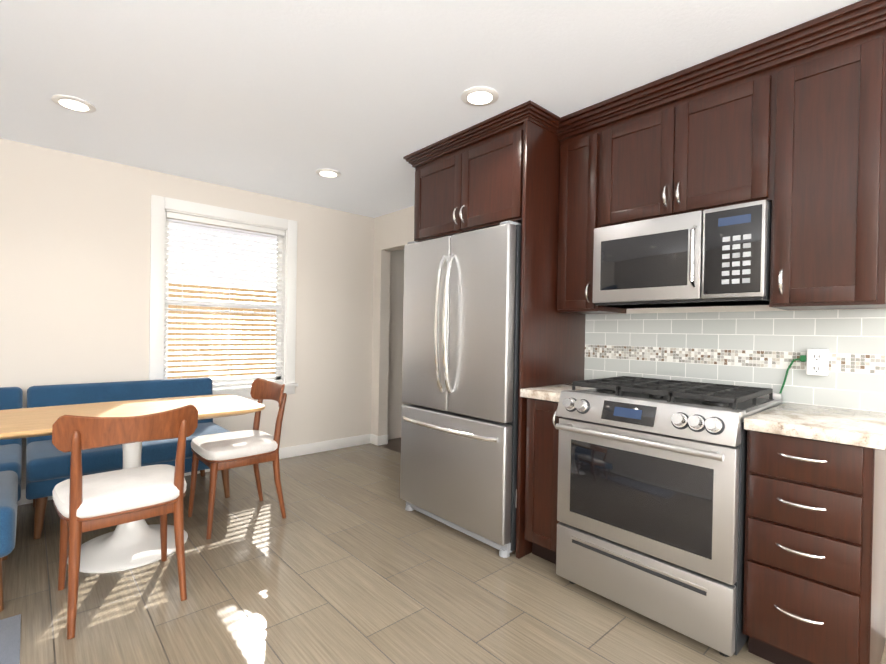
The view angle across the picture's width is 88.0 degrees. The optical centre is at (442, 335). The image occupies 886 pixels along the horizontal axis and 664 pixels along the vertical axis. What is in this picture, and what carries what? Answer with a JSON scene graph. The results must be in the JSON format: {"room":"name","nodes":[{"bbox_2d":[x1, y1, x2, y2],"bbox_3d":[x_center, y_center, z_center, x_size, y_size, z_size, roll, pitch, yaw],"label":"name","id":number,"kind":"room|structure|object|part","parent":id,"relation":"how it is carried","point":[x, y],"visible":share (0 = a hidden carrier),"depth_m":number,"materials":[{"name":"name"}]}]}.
{"room":"kitchen","nodes":[
{"label":"kitchen","id":0,"kind":"room"},
{"bbox_2d":[0,138,408,489],"bbox_3d":[-1.821,-0.065,4.051,5.600,2.420,0.120,1,1,-42],"label":"wall","id":1,"kind":"structure","parent":0,"point":[75,232],"depth_m":3.46,"materials":[{"name":"beige paint"}]},
{"bbox_2d":[18,434,372,504],"bbox_3d":[-2.267,1.091,3.583,4.030,0.100,0.017,1,1,-42],"label":"baseboard","id":2,"kind":"structure","parent":1,"relation":"attached to","point":[303,449],"depth_m":4.50,"materials":[{"name":"white wood"}]},
{"bbox_2d":[149,195,297,397],"bbox_3d":[-1.860,-0.270,3.977,1.220,1.630,0.170,1,1,-42],"label":"window","id":3,"kind":"structure","parent":1,"relation":"in","point":[161,206],"depth_m":3.94,"materials":[{"name":"white wood"}]},
{"bbox_3d":[-1.895,-0.276,4.015,0.976,1.416,0.047,1,1,-42],"label":"window sash","id":4,"kind":"part","parent":3,"relation":"part of","materials":[{"name":"white plastic"}]},
{"bbox_2d":[164,211,284,385],"bbox_3d":[-1.862,-0.275,3.979,0.964,1.412,0.056,1,1,-42],"label":"window blinds","id":5,"kind":"object","parent":3,"relation":"attached to","point":[209,221],"visible":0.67,"depth_m":3.94,"materials":[{"name":"white plastic"}]},
{"bbox_2d":[0,0,860,217],"bbox_3d":[0.420,-1.242,1.587,5.600,0.050,6.740,1,1,-42],"label":"ceiling","id":6,"kind":"structure","parent":0,"point":[285,99],"depth_m":2.14,"materials":[{"name":"white paint"}]},
{"bbox_2d":[51,94,95,112],"bbox_3d":[-2.012,-1.260,2.501,0.193,0.011,0.193,1,0,9],"label":"recessed light","id":7,"kind":"object","parent":6,"relation":"in","point":[72,103],"depth_m":2.48,"materials":[{"name":"white"}]},
{"bbox_2d":[315,168,340,177],"bbox_3d":[-0.884,-1.249,3.535,0.193,0.011,0.193,1,0,9],"label":"recessed light","id":8,"kind":"object","parent":6,"relation":"in","point":[328,173],"depth_m":3.52,"materials":[{"name":"white"}]},
{"bbox_2d":[461,86,498,106],"bbox_3d":[0.189,-1.221,2.349,0.193,0.011,0.193,1,1,42],"label":"recessed light","id":9,"kind":"object","parent":6,"relation":"in","point":[478,96],"depth_m":2.33,"materials":[{"name":"white"}]},
{"bbox_2d":[0,438,885,663],"bbox_3d":[0.303,1.227,1.539,5.400,0.051,6.740,1,1,-42],"label":"floor","id":10,"kind":"structure","parent":0,"point":[349,559],"depth_m":2.09,"materials":[{"name":"tile"}]},
{"bbox_2d":[0,471,17,611],"bbox_3d":[-2.255,0.930,1.970,0.620,0.452,0.700,1,1,-42],"label":"ottoman bench","id":11,"kind":"object","parent":10,"relation":"on","point":[8,498],"visible":1,"depth_m":1.93,"materials":[{"name":"blue fabric"}]},
{"bbox_2d":[0,614,20,663],"bbox_3d":[-1.655,1.167,1.014,1.050,0.010,1.450,1,1,-42],"label":"rug","id":12,"kind":"object","parent":10,"relation":"on","point":[10,628],"visible":1,"depth_m":1.74,"materials":[{"name":"grey"}]},
{"bbox_2d":[0,387,22,500],"bbox_3d":[-3.030,0.735,2.367,1.260,0.809,0.777,1,1,-42],"label":"sofa","id":13,"kind":"object","parent":10,"relation":"on","point":[11,449],"visible":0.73,"depth_m":2.84,"materials":[{"name":"blue fabric"}]},
{"bbox_2d":[52,404,197,638],"bbox_3d":[-1.435,0.737,2.064,0.510,0.866,0.499,1,1,-42],"label":"chair","id":14,"kind":"object","parent":10,"relation":"on","point":[87,503],"visible":1,"depth_m":1.92,"materials":[{"name":"brown wood"}]},
{"bbox_2d":[26,377,229,538],"bbox_3d":[-2.133,0.744,3.179,1.120,0.809,0.777,1,1,-42],"label":"sofa","id":15,"kind":"object","parent":10,"relation":"on","point":[47,465],"visible":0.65,"depth_m":2.99,"materials":[{"name":"blue fabric"}]},
{"bbox_2d":[0,394,264,572],"bbox_3d":[-1.701,0.781,2.507,1.248,0.757,0.753,1,1,-42],"label":"dining table","id":16,"kind":"object","parent":10,"relation":"on","point":[129,545],"visible":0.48,"depth_m":2.44,"materials":[{"name":"brown wood"}]},
{"bbox_2d":[188,378,286,538],"bbox_3d":[-1.303,0.732,2.934,0.499,0.866,0.510,1,1,-42],"label":"end chair","id":17,"kind":"object","parent":10,"relation":"on","point":[254,447],"visible":1,"depth_m":2.87,"materials":[{"name":"brown wood"}]},
{"bbox_2d":[400,220,521,557],"bbox_3d":[0.251,0.285,2.963,0.760,1.809,0.916,1,1,-42],"label":"refrigerator","id":18,"kind":"object","parent":10,"relation":"on","point":[460,370],"visible":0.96,"depth_m":2.65,"materials":[{"name":"grey metal"}]},
{"bbox_2d":[520,383,591,563],"bbox_3d":[0.726,0.744,2.557,0.646,0.915,0.256,1,1,-42],"label":"base cabinet","id":19,"kind":"object","parent":10,"relation":"on","point":[541,522],"visible":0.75,"depth_m":2.38,"materials":[{"name":"brown wood"}]},
{"bbox_2d":[555,376,781,656],"bbox_3d":[1.023,0.721,2.135,0.721,0.978,0.756,1,1,-42],"label":"range","id":20,"kind":"object","parent":10,"relation":"on","point":[651,504],"visible":0.96,"depth_m":1.87,"materials":[{"name":"grey metal"}]},
{"bbox_2d":[743,402,885,663],"bbox_3d":[1.452,0.763,1.755,0.646,0.915,0.374,1,1,-42],"label":"base cabinet","id":21,"kind":"object","parent":10,"relation":"on","point":[815,560],"visible":1,"depth_m":1.57,"materials":[{"name":"brown wood"}]},
{"bbox_2d":[371,206,885,435],"bbox_3d":[1.443,0.004,2.461,0.291,2.420,6.620,1,1,-42],"label":"wall","id":22,"kind":"structure","parent":0,"point":[762,346],"depth_m":2.29,"materials":[{"name":"beige paint"}]},
{"bbox_2d":[411,112,558,247],"bbox_3d":[0.339,-0.910,3.026,0.616,0.541,0.960,1,1,-42],"label":"upper cabinet","id":23,"kind":"object","parent":22,"relation":"attached to","point":[503,172],"depth_m":2.64,"materials":[{"name":"brown wood"}]},
{"bbox_2d":[551,120,630,315],"bbox_3d":[0.886,-0.633,2.623,0.341,1.002,0.329,1,1,-42],"label":"upper cabinet","id":24,"kind":"object","parent":22,"relation":"attached to","point":[573,146],"depth_m":2.57,"materials":[{"name":"brown wood"}]},
{"bbox_2d":[587,88,666,223],"bbox_3d":[1.088,-0.847,2.366,0.390,0.562,0.455,1,1,-42],"label":"upper cabinet","id":25,"kind":"object","parent":22,"relation":"attached to","point":[629,141],"depth_m":2.32,"materials":[{"name":"brown wood"}]},
{"bbox_2d":[583,208,694,308],"bbox_3d":[1.083,-0.354,2.322,0.431,0.403,0.523,1,1,-42],"label":"microwave","id":26,"kind":"object","parent":22,"relation":"attached to","point":[632,262],"depth_m":2.25,"materials":[{"name":"silver metal"}]},
{"bbox_2d":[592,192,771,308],"bbox_3d":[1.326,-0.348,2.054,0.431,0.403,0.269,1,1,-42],"label":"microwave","id":27,"kind":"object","parent":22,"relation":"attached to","point":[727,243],"depth_m":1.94,"materials":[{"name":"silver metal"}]},
{"bbox_2d":[663,48,778,207],"bbox_3d":[1.321,-0.841,2.108,0.390,0.562,0.382,1,1,-42],"label":"upper cabinet","id":28,"kind":"object","parent":22,"relation":"attached to","point":[753,174],"depth_m":2.01,"materials":[{"name":"brown wood"}]},
{"bbox_2d":[584,309,885,411],"bbox_3d":[1.343,0.106,2.362,0.010,0.475,1.435,1,1,-42],"label":"backsplash","id":29,"kind":"structure","parent":22,"relation":"attached to","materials":[{"name":"tile"}]},
{"bbox_2d":[779,349,828,392],"bbox_3d":[1.575,0.205,2.072,0.036,0.296,0.254,1,1,-42],"label":"electrical outlet","id":30,"kind":"object","parent":22,"relation":"attached to","point":[816,361],"visible":0.9,"depth_m":2.00,"materials":[{"name":"white plastic"}]},
{"bbox_2d":[743,16,885,309],"bbox_3d":[1.555,-0.615,1.883,0.341,1.002,0.414,1,1,-42],"label":"upper cabinet","id":31,"kind":"object","parent":22,"relation":"attached to","point":[828,209],"depth_m":1.73,"materials":[{"name":"brown wood"}]},
{"label":"outside","id":32,"kind":"structure","parent":0,"visible":0},
{"bbox_3d":[-4.775,1.217,7.479,15.000,0.100,8.880,1,1,-42],"label":"ground","id":33,"kind":"structure","parent":32,"visible":0},
{"bbox_2d":[167,283,275,378],"bbox_3d":[-3.658,0.245,6.267,11.015,1.900,0.060,1,1,-42],"label":"fence","id":34,"kind":"object","parent":33,"relation":"on","point":[219,324],"depth_m":6.62,"materials":[{"name":"brown wood"}]},
{"bbox_2d":[169,219,276,371],"bbox_3d":[-5.357,-3.406,8.920,20.000,9.100,0.200,1,1,-42],"label":"sky","id":35,"kind":"structure","parent":33,"relation":"on","point":[178,225],"depth_m":9.51,"materials":[{"name":"white"}]}
]}

